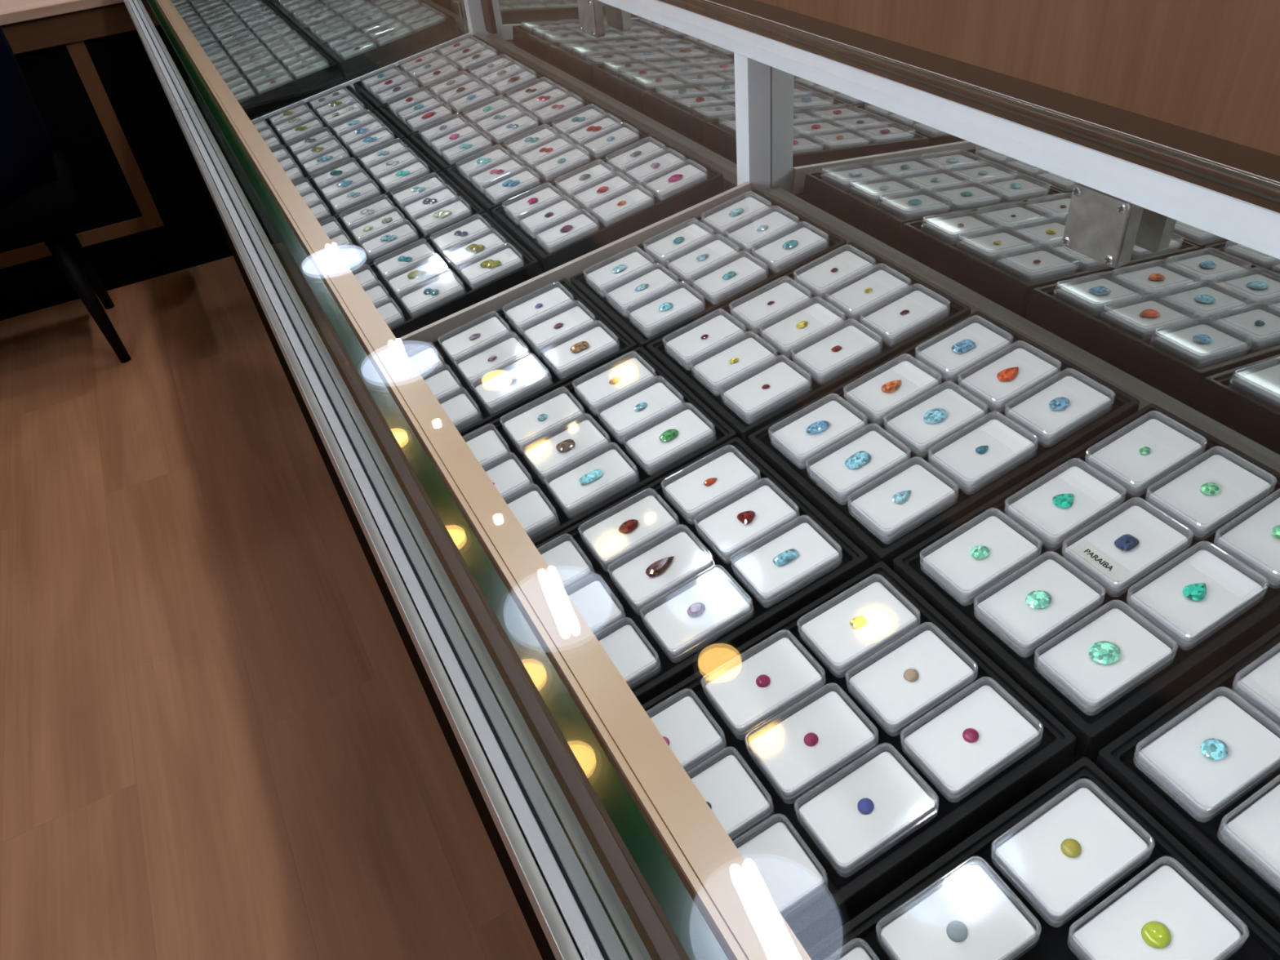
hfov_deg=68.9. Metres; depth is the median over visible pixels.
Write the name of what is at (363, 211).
gemstone
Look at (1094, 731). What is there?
display tray
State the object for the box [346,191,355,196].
gemstone
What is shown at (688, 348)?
box
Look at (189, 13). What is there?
box
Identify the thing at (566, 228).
gemstone
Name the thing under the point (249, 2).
box
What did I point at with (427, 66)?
gemstone
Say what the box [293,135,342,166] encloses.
box
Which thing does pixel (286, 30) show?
box
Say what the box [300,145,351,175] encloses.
box
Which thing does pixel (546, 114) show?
box
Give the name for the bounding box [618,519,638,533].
gemstone
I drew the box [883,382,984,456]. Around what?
box
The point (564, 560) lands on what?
box
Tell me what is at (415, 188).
gemstone
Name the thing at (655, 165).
gemstone
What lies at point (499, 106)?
box
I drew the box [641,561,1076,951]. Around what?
display tray
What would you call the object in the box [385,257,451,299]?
box
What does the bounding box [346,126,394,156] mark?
box
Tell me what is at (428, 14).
box
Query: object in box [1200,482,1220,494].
gemstone
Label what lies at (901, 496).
gemstone
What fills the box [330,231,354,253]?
box
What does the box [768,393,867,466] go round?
box
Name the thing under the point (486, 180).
box
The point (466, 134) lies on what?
box
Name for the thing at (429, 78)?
box
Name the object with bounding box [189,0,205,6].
box
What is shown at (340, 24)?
box
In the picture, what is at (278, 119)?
box
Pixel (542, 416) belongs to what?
gemstone
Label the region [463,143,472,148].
gemstone
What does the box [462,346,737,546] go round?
display tray
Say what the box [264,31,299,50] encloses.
box
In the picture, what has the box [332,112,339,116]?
gemstone
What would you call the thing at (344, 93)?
box
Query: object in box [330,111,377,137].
box
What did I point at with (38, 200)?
chair
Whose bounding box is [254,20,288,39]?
box
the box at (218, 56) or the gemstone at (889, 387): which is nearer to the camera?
the gemstone at (889, 387)
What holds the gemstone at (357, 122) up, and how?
on the box at (366, 119)
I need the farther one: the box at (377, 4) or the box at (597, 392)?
the box at (377, 4)
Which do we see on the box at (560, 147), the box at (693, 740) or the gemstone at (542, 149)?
the gemstone at (542, 149)
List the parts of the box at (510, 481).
lid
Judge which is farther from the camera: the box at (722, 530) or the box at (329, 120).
the box at (329, 120)
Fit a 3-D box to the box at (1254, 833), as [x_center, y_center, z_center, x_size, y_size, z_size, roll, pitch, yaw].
[0.274,0.143,0.385,0.058,0.021,0.038,-22,42,-18]
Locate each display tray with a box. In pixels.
[174,0,195,7]
[177,0,234,19]
[183,0,269,32]
[192,3,283,47]
[202,16,298,63]
[213,30,316,82]
[225,46,343,117]
[253,84,374,151]
[271,0,324,19]
[271,109,404,184]
[286,0,377,34]
[293,137,440,224]
[302,0,426,50]
[320,3,458,77]
[320,171,484,272]
[352,212,542,338]
[353,35,507,115]
[379,54,547,143]
[406,278,637,436]
[410,76,595,177]
[446,103,653,218]
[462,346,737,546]
[491,136,724,273]
[535,437,868,705]
[569,189,846,351]
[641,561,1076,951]
[646,241,970,448]
[748,311,1139,571]
[805,756,1279,959]
[893,403,1279,760]
[1096,623,1279,933]
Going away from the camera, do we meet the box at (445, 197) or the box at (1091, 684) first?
the box at (1091, 684)
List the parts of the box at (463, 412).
lid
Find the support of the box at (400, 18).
on the display tray at (388, 51)
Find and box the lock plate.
[577,0,604,37]
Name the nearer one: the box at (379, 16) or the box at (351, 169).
the box at (351, 169)
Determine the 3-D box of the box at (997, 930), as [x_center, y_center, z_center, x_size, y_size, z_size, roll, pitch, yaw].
[0.131,0.187,0.385,0.058,0.020,0.038,-22,42,-18]
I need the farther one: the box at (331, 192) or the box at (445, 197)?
the box at (331, 192)
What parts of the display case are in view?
steel rail, aluminium trim, glass, glass, post, mirror door, post, rail, mirror door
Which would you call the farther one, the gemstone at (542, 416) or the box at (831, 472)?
the gemstone at (542, 416)
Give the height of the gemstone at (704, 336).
0.002 m
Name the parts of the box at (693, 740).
lid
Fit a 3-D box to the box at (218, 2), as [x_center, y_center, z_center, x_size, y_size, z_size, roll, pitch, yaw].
[-0.913,-1.006,1.981,0.058,0.021,0.038,-22,42,-18]
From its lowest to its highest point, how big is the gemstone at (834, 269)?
0.002 m
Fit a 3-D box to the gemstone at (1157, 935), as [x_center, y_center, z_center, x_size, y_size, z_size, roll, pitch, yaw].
[0.203,0.178,0.367,0.011,0.004,0.010,-19,41,-14]
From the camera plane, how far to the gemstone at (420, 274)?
0.89 m
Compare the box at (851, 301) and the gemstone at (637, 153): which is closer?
the box at (851, 301)
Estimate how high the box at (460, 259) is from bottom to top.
0.020 m
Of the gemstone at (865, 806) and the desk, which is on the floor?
the desk
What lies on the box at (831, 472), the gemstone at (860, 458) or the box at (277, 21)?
the gemstone at (860, 458)
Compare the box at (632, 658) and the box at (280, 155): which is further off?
the box at (280, 155)
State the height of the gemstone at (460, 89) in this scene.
0.004 m
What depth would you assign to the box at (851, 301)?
0.72 m
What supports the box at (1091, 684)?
on the display tray at (1094, 731)
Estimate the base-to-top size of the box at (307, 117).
0.021 m
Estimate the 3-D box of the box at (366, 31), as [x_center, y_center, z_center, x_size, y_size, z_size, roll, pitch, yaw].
[-0.440,-0.764,1.573,0.058,0.021,0.038,-22,42,-18]
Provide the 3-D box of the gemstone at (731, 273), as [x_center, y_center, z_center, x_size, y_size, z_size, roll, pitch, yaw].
[0.074,-0.171,0.777,0.012,0.004,0.007,-27,43,-23]
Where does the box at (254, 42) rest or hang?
on the display tray at (294, 28)
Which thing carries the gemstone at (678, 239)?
on the box at (695, 237)
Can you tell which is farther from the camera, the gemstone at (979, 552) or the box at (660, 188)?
the box at (660, 188)
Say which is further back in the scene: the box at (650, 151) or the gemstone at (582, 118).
the gemstone at (582, 118)
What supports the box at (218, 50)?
on the display tray at (294, 28)
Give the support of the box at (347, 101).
on the display tray at (362, 102)
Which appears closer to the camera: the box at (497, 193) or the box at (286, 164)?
the box at (497, 193)
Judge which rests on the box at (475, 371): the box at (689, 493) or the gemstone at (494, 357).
the gemstone at (494, 357)
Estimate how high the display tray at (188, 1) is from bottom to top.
0.052 m
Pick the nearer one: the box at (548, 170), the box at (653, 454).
the box at (653, 454)
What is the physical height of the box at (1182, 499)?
0.020 m
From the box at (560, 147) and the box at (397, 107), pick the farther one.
the box at (397, 107)
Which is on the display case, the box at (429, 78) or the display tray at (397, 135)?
the display tray at (397, 135)
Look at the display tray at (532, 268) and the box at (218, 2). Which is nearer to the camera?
the display tray at (532, 268)
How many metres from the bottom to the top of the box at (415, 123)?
0.020 m
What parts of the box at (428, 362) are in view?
lid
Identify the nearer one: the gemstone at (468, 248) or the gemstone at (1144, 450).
the gemstone at (1144, 450)
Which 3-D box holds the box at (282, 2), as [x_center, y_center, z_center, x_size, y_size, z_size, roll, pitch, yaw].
[-0.695,-0.964,1.867,0.058,0.020,0.038,-22,42,-18]
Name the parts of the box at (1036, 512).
lid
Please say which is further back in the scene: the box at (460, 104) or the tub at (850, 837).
the box at (460, 104)
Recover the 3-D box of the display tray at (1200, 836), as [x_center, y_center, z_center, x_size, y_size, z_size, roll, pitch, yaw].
[0.330,0.123,0.407,0.202,0.052,0.140,-22,42,-18]
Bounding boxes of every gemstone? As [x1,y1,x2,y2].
[286,111,294,115]
[292,118,301,123]
[298,126,306,130]
[309,138,315,142]
[311,146,319,151]
[315,146,324,151]
[316,155,327,161]
[318,97,325,102]
[321,155,333,161]
[329,169,337,174]
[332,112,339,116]
[333,101,342,106]
[334,170,342,175]
[336,180,346,186]
[341,180,352,186]
[346,120,355,124]
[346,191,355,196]
[351,120,359,124]
[351,192,360,197]
[354,128,364,133]
[359,128,368,133]
[360,208,368,213]
[362,225,373,231]
[363,137,372,142]
[365,208,374,214]
[367,137,377,142]
[376,150,384,155]
[379,234,391,240]
[381,151,389,155]
[382,217,391,222]
[384,80,392,84]
[385,235,396,240]
[386,160,394,164]
[391,160,399,165]
[392,86,401,91]
[395,170,404,175]
[397,255,405,261]
[400,170,409,176]
[404,256,412,262]
[405,97,413,102]
[407,270,421,278]
[410,186,420,191]
[413,104,423,110]
[413,271,427,279]
[416,186,425,191]
[421,111,435,118]
[422,198,431,203]
[423,64,431,68]
[423,288,431,293]
[427,198,436,204]
[430,288,439,294]
[432,71,440,75]
[432,209,444,217]
[438,210,451,217]
[439,124,447,129]
[445,80,455,84]
[448,133,459,138]
[453,43,460,47]
[453,231,461,235]
[456,87,465,92]
[458,143,466,148]
[460,231,467,235]
[462,48,470,53]
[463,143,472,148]
[465,244,477,251]
[466,94,475,99]
[468,333,480,339]
[471,54,479,58]
[471,244,484,252]
[475,157,485,163]
[480,259,493,266]
[481,158,491,163]
[482,106,492,111]
[487,63,494,67]
[487,260,501,268]
[487,355,497,360]
[489,168,497,173]
[493,115,501,119]
[495,168,504,173]
[496,70,506,75]
[497,115,506,119]
[502,179,513,186]
[506,76,519,82]
[506,124,512,128]
[506,377,516,384]
[507,180,519,186]
[511,124,519,128]
[524,137,533,142]
[526,197,537,204]
[529,137,538,142]
[534,303,542,307]
[537,95,545,100]
[537,413,546,420]
[538,147,546,151]
[542,95,551,100]
[544,212,553,217]
[545,147,553,152]
[551,104,558,108]
[553,323,563,328]
[555,439,575,452]
[556,104,564,108]
[556,158,565,163]
[560,225,572,231]
[569,341,588,352]
[571,116,579,121]
[577,116,586,121]
[578,173,591,180]
[578,469,603,484]
[586,125,595,130]
[591,125,602,131]
[596,186,608,192]
[606,136,614,141]
[608,377,619,383]
[612,264,626,272]
[617,200,626,205]
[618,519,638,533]
[630,151,641,156]
[633,402,647,411]
[635,284,648,290]
[645,555,674,577]
[650,162,659,168]
[658,302,672,310]
[659,428,678,441]
[662,736,669,745]
[667,173,682,181]
[673,236,684,243]
[687,602,705,617]
[696,253,708,260]
[700,333,708,339]
[703,477,716,485]
[722,271,736,279]
[728,208,743,216]
[728,357,738,363]
[737,510,755,524]
[753,872,762,884]
[755,225,768,231]
[755,674,770,687]
[761,384,769,389]
[773,548,798,565]
[782,240,798,248]
[795,320,808,328]
[804,732,818,746]
[806,420,829,433]
[831,267,837,271]
[831,345,841,351]
[844,450,871,468]
[849,615,866,627]
[857,797,874,813]
[863,287,871,292]
[881,379,901,392]
[892,490,911,502]
[899,309,909,315]
[903,668,918,681]
[923,408,946,422]
[946,920,968,942]
[951,339,975,352]
[962,728,978,742]
[969,545,990,559]
[975,445,988,453]
[996,366,1018,381]
[1025,590,1051,608]
[1048,396,1069,409]
[1052,493,1074,507]
[1060,838,1081,857]
[1088,640,1120,664]
[1114,533,1139,551]
[1138,446,1151,453]
[1141,921,1171,948]
[1182,582,1206,600]
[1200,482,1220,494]
[1200,737,1228,759]
[1271,524,1279,539]
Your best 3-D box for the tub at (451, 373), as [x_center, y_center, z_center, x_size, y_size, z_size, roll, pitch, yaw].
[-0.173,-0.067,0.756,0.056,0.005,0.038,-28,43,-12]
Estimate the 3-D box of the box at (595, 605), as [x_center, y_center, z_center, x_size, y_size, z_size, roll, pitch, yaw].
[-0.040,0.082,0.550,0.058,0.021,0.038,-22,42,-18]
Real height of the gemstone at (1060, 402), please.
0.004 m
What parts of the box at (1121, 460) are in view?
lid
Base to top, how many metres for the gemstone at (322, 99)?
0.004 m
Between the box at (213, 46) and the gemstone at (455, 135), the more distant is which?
the box at (213, 46)
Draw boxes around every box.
[172,0,186,6]
[175,0,190,11]
[177,4,192,14]
[180,7,195,18]
[183,13,199,23]
[186,16,201,26]
[188,19,204,31]
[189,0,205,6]
[191,25,209,36]
[192,0,221,9]
[195,0,223,13]
[195,29,213,40]
[197,35,215,46]
[198,1,228,18]
[201,40,220,52]
[202,6,231,22]
[204,9,234,25]
[204,44,224,57]
[208,15,239,31]
[208,50,227,62]
[211,18,243,35]
[213,57,233,69]
[215,22,246,39]
[217,60,236,74]
[218,28,252,48]
[220,66,240,80]
[222,33,257,52]
[226,0,247,8]
[226,36,260,55]
[226,75,247,88]
[230,0,259,11]
[230,80,250,95]
[231,44,266,64]
[232,0,263,14]
[234,85,255,102]
[235,47,271,68]
[237,4,269,20]
[239,53,275,73]
[241,6,272,24]
[244,9,277,27]
[245,61,282,82]
[248,65,288,88]
[250,16,283,35]
[253,71,293,94]
[253,119,270,132]
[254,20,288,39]
[257,24,293,43]
[258,127,276,140]
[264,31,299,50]
[264,135,281,150]
[267,101,311,128]
[269,34,304,55]
[272,108,317,137]
[272,146,290,162]
[273,40,310,60]
[277,0,291,6]
[279,115,324,143]
[279,155,297,171]
[280,0,305,9]
[280,47,317,68]
[284,0,315,13]
[284,164,304,182]
[285,51,323,74]
[287,127,334,158]
[290,1,323,19]
[290,57,329,79]
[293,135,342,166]
[294,179,315,196]
[295,7,328,23]
[300,11,333,26]
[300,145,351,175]
[302,190,324,208]
[307,17,342,34]
[308,84,350,111]
[310,201,331,222]
[311,159,363,191]
[313,93,356,119]
[314,21,346,39]
[318,23,353,42]
[318,169,372,202]
[320,99,365,126]
[321,217,345,239]
[323,0,340,8]
[327,0,355,11]
[327,31,362,51]
[328,180,381,213]
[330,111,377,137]
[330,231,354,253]
[331,0,364,14]
[333,36,368,56]
[337,121,386,147]
[338,41,376,60]
[339,195,396,231]
[340,244,364,269]
[341,4,373,22]
[346,8,379,26]
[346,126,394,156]
[348,207,407,245]
[352,13,386,29]
[354,266,379,291]
[357,141,408,170]
[358,220,419,260]
[360,68,401,90]
[362,18,395,37]
[364,281,393,308]
[366,151,419,181]
[367,23,403,42]
[369,70,409,97]
[373,0,395,9]
[373,240,436,284]
[375,26,411,45]
[375,157,431,191]
[376,300,405,328]
[377,81,419,103]
[379,0,411,13]
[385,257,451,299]
[386,0,418,17]
[389,90,431,115]
[390,173,445,209]
[395,2,429,24]
[396,97,441,124]
[397,275,464,317]
[400,53,439,75]
[400,184,457,222]
[402,10,437,28]
[405,106,452,131]
[407,57,448,80]
[408,343,448,379]
[409,14,445,32]
[412,199,471,235]
[416,65,458,86]
[421,117,467,145]
[424,366,464,404]
[429,73,472,99]
[431,121,479,155]
[433,214,492,257]
[437,38,476,59]
[437,316,511,366]
[439,80,484,106]
[440,390,482,431]
[442,134,492,164]
[444,42,488,65]
[444,227,507,272]
[448,85,496,112]
[453,46,497,71]
[453,337,530,388]
[455,149,511,180]
[457,243,525,289]
[462,99,512,125]
[466,426,511,471]
[467,53,512,81]
[471,160,525,191]
[471,353,552,413]
[475,106,524,134]
[480,60,524,88]
[483,170,541,204]
[485,111,539,144]
[485,454,533,503]
[490,70,537,95]
[499,386,585,451]
[504,183,563,223]
[505,125,559,159]
[506,77,555,107]
[506,287,576,333]
[507,487,559,538]
[517,137,573,170]
[518,85,568,116]
[520,195,582,237]
[523,413,612,484]
[524,301,597,355]
[532,92,583,124]
[532,149,590,180]
[533,213,599,253]
[539,324,620,377]
[541,537,594,593]
[544,442,639,515]
[551,106,604,137]
[554,162,614,199]
[565,114,621,147]
[568,573,626,638]
[571,176,633,212]
[573,357,657,413]
[580,495,680,569]
[582,124,639,159]
[582,247,654,295]
[588,185,653,227]
[595,375,684,441]
[595,622,661,687]
[604,262,678,315]
[608,137,665,174]
[609,524,715,612]
[622,402,715,474]
[623,148,685,187]
[626,281,704,336]
[640,564,754,660]
[645,160,708,200]
[645,220,715,266]
[650,688,726,775]
[661,452,761,521]
[666,240,741,284]
[666,315,746,368]
[686,749,774,841]
[691,254,768,304]
[691,332,778,394]
[693,477,799,561]
[700,194,772,237]
[701,629,826,737]
[720,355,810,422]
[724,205,799,254]
[728,279,813,333]
[731,515,842,604]
[737,822,828,919]
[744,682,878,802]
[751,224,827,272]
[758,298,844,356]
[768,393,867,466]
[791,325,882,383]
[793,247,875,299]
[794,751,938,877]
[796,573,920,675]
[805,424,911,502]
[826,264,911,320]
[839,946,871,959]
[843,354,942,423]
[845,622,977,734]
[848,456,958,541]
[860,284,950,344]
[875,865,1039,959]
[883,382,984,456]
[900,676,1043,800]
[915,316,1009,382]
[919,507,1042,604]
[928,412,1038,492]
[957,342,1061,412]
[973,551,1105,654]
[991,787,1155,927]
[1004,457,1124,547]
[1005,368,1115,444]
[1034,600,1177,713]
[1061,497,1193,594]
[1066,865,1247,959]
[1084,413,1207,496]
[1125,541,1269,650]
[1133,686,1279,818]
[1144,447,1276,537]
[1212,497,1279,588]
[1217,783,1279,893]
[1231,651,1279,725]
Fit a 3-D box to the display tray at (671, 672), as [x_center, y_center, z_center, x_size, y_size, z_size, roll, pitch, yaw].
[0.016,0.062,0.572,0.202,0.052,0.140,-22,42,-18]
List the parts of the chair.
backrest, seat, leg, leg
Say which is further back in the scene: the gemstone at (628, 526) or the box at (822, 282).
the box at (822, 282)
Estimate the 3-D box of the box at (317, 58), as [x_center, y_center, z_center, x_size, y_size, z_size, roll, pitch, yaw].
[-0.543,-0.675,1.512,0.058,0.020,0.038,-22,42,-18]
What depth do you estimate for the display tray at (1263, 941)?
0.40 m
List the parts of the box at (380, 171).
lid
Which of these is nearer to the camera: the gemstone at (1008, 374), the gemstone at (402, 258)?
the gemstone at (1008, 374)
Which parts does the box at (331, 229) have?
lid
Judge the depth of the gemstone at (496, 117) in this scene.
1.15 m
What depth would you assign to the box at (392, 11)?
1.62 m
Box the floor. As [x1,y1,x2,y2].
[0,255,542,959]
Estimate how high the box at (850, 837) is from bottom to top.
0.020 m
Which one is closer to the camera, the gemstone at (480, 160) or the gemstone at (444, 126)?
the gemstone at (480, 160)
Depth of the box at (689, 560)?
0.56 m
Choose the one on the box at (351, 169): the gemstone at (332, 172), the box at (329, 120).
the gemstone at (332, 172)
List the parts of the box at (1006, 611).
lid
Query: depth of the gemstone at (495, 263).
0.88 m
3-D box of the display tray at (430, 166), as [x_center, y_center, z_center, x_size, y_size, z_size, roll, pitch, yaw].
[-0.346,-0.340,1.113,0.202,0.052,0.140,-22,42,-18]
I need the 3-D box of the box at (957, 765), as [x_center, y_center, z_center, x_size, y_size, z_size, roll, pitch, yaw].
[0.157,0.123,0.445,0.058,0.020,0.038,-23,42,-18]
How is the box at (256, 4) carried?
on the display tray at (264, 2)
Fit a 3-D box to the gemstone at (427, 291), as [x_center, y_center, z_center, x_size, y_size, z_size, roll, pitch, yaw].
[-0.198,-0.176,0.870,0.008,0.004,0.008,-18,41,-14]
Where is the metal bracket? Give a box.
[1062,182,1143,268]
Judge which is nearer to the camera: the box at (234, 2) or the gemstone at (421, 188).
the gemstone at (421, 188)
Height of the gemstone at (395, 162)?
0.004 m
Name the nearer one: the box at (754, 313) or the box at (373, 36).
the box at (754, 313)
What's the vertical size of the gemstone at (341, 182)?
0.005 m
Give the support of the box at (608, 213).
on the display tray at (713, 185)
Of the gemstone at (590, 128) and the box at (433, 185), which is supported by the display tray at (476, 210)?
the box at (433, 185)
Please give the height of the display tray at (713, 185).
0.052 m
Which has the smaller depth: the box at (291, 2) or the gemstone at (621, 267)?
the gemstone at (621, 267)
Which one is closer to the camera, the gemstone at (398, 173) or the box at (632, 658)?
the box at (632, 658)
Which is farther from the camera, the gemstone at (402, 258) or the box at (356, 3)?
the box at (356, 3)
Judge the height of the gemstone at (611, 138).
0.004 m
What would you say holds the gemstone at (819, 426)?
in the box at (793, 439)
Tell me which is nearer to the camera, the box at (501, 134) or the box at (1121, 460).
the box at (1121, 460)
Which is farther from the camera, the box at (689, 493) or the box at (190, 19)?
the box at (190, 19)
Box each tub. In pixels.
[434,350,448,370]
[450,373,464,392]
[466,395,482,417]
[475,379,552,413]
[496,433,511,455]
[503,413,585,450]
[524,440,612,484]
[547,472,639,514]
[582,521,680,562]
[703,679,826,737]
[795,803,938,877]
[798,628,919,675]
[846,672,977,734]
[901,735,1042,800]
[920,552,1040,604]
[973,606,1098,654]
[991,848,1151,927]
[1034,655,1174,713]
[1066,937,1242,959]
[1125,591,1266,650]
[1217,824,1278,893]
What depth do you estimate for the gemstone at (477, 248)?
0.91 m
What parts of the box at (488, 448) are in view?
lid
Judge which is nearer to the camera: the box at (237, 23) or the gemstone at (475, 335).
the gemstone at (475, 335)
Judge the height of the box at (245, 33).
0.020 m
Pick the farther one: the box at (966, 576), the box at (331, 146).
the box at (331, 146)
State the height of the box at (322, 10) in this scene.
0.020 m
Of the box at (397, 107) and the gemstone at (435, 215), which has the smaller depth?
the gemstone at (435, 215)
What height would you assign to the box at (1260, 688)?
0.021 m
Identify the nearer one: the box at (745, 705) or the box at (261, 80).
the box at (745, 705)
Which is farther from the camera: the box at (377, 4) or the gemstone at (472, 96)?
the box at (377, 4)
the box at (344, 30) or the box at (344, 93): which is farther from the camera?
the box at (344, 30)
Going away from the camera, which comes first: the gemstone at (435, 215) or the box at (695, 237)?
the box at (695, 237)
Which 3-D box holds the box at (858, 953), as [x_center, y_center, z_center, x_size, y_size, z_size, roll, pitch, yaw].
[0.078,0.216,0.372,0.058,0.020,0.038,-23,42,-19]
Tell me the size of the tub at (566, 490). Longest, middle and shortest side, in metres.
0.056 x 0.038 x 0.006 m
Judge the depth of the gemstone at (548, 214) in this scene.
0.93 m
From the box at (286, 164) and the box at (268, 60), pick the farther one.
the box at (268, 60)
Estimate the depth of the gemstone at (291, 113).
1.33 m
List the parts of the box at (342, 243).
lid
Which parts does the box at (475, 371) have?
lid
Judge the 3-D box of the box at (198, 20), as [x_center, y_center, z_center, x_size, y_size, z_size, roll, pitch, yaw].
[-0.919,-0.923,1.895,0.058,0.021,0.038,-22,42,-18]
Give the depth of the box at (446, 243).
0.94 m
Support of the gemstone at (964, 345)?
on the box at (948, 364)
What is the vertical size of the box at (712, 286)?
0.020 m
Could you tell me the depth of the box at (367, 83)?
1.37 m
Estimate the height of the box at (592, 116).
0.020 m
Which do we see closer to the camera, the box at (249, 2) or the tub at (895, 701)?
the tub at (895, 701)
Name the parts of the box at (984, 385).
lid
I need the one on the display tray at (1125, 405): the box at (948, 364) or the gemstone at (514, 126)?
the box at (948, 364)
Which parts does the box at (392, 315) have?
lid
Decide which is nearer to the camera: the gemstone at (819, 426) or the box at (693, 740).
the box at (693, 740)
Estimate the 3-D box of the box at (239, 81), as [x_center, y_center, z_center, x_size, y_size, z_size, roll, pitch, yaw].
[-0.669,-0.640,1.515,0.058,0.021,0.038,-22,42,-18]
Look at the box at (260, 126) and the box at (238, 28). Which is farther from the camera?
the box at (238, 28)
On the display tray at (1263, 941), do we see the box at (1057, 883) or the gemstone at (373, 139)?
the box at (1057, 883)
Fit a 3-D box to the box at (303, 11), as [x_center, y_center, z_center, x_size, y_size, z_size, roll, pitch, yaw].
[-0.628,-0.888,1.765,0.058,0.020,0.038,-22,42,-18]
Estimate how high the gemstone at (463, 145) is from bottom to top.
0.004 m
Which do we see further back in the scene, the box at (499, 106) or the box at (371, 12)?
the box at (371, 12)
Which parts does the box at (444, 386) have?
lid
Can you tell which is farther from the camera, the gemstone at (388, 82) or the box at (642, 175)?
the gemstone at (388, 82)
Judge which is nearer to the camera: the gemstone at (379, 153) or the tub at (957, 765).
the tub at (957, 765)
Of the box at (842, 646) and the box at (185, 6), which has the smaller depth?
the box at (842, 646)
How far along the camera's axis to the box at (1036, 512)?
0.53 m
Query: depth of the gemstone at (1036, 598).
0.49 m
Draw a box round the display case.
[144,0,1279,959]
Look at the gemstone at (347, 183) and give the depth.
1.10 m
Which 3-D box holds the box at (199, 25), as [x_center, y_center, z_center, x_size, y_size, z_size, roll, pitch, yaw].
[-0.899,-0.901,1.865,0.058,0.020,0.038,-22,42,-18]
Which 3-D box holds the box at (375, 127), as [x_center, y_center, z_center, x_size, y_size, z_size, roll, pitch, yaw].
[-0.363,-0.454,1.221,0.058,0.020,0.038,-23,42,-19]
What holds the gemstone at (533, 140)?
in the box at (545, 136)
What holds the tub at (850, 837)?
in the box at (850, 837)
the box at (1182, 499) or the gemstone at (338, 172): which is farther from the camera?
the gemstone at (338, 172)
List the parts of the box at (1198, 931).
lid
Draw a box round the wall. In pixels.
[755,0,1279,155]
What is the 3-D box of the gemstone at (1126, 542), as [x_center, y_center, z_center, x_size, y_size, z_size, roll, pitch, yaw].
[0.261,0.033,0.501,0.012,0.004,0.010,-24,42,-20]
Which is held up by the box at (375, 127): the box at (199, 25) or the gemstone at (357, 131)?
the gemstone at (357, 131)
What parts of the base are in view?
steel rail, aluminium trim, glass, mirror door, glass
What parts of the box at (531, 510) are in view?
lid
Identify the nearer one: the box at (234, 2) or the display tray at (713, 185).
the display tray at (713, 185)
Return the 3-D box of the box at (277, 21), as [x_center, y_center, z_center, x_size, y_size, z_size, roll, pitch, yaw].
[-0.698,-0.850,1.747,0.058,0.020,0.038,-22,42,-18]
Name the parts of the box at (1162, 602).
lid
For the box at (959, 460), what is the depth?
0.57 m
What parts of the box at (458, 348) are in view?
lid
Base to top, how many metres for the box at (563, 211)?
0.021 m
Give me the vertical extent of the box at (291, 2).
0.020 m
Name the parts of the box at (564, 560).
lid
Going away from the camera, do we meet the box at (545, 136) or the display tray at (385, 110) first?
the box at (545, 136)
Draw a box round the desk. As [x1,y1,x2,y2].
[0,0,232,320]
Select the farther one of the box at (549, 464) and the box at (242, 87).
the box at (242, 87)
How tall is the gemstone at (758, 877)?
0.003 m
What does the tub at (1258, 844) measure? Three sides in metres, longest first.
0.056 x 0.038 x 0.006 m
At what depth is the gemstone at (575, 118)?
1.09 m
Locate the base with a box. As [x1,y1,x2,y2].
[123,0,469,495]
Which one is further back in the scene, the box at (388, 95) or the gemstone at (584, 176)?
the box at (388, 95)
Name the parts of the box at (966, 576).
lid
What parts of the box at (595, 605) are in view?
lid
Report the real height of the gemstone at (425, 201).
0.004 m
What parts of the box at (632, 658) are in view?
lid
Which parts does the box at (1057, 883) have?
lid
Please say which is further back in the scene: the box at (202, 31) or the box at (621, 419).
the box at (202, 31)
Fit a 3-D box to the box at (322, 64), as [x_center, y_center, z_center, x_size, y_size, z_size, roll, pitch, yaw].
[-0.523,-0.653,1.482,0.058,0.020,0.038,-22,42,-18]
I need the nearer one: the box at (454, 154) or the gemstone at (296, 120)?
the box at (454, 154)
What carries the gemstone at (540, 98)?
in the box at (557, 95)
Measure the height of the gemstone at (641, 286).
0.004 m
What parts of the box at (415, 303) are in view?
lid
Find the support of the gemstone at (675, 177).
in the box at (660, 188)
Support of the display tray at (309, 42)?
on the base
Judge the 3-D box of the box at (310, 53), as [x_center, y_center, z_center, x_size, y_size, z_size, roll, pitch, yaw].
[-0.563,-0.697,1.542,0.058,0.020,0.038,-22,42,-18]
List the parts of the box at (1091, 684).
lid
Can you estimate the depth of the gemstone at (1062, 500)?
0.53 m
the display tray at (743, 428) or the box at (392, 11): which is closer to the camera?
the display tray at (743, 428)
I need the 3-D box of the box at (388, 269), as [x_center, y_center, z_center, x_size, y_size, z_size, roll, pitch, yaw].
[-0.233,-0.218,0.930,0.058,0.020,0.038,-22,42,-18]
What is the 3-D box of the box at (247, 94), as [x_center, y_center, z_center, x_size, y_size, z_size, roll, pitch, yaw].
[-0.629,-0.595,1.456,0.058,0.020,0.038,-22,42,-18]
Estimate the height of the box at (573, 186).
0.021 m
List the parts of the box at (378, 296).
lid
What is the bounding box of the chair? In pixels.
[0,26,131,362]

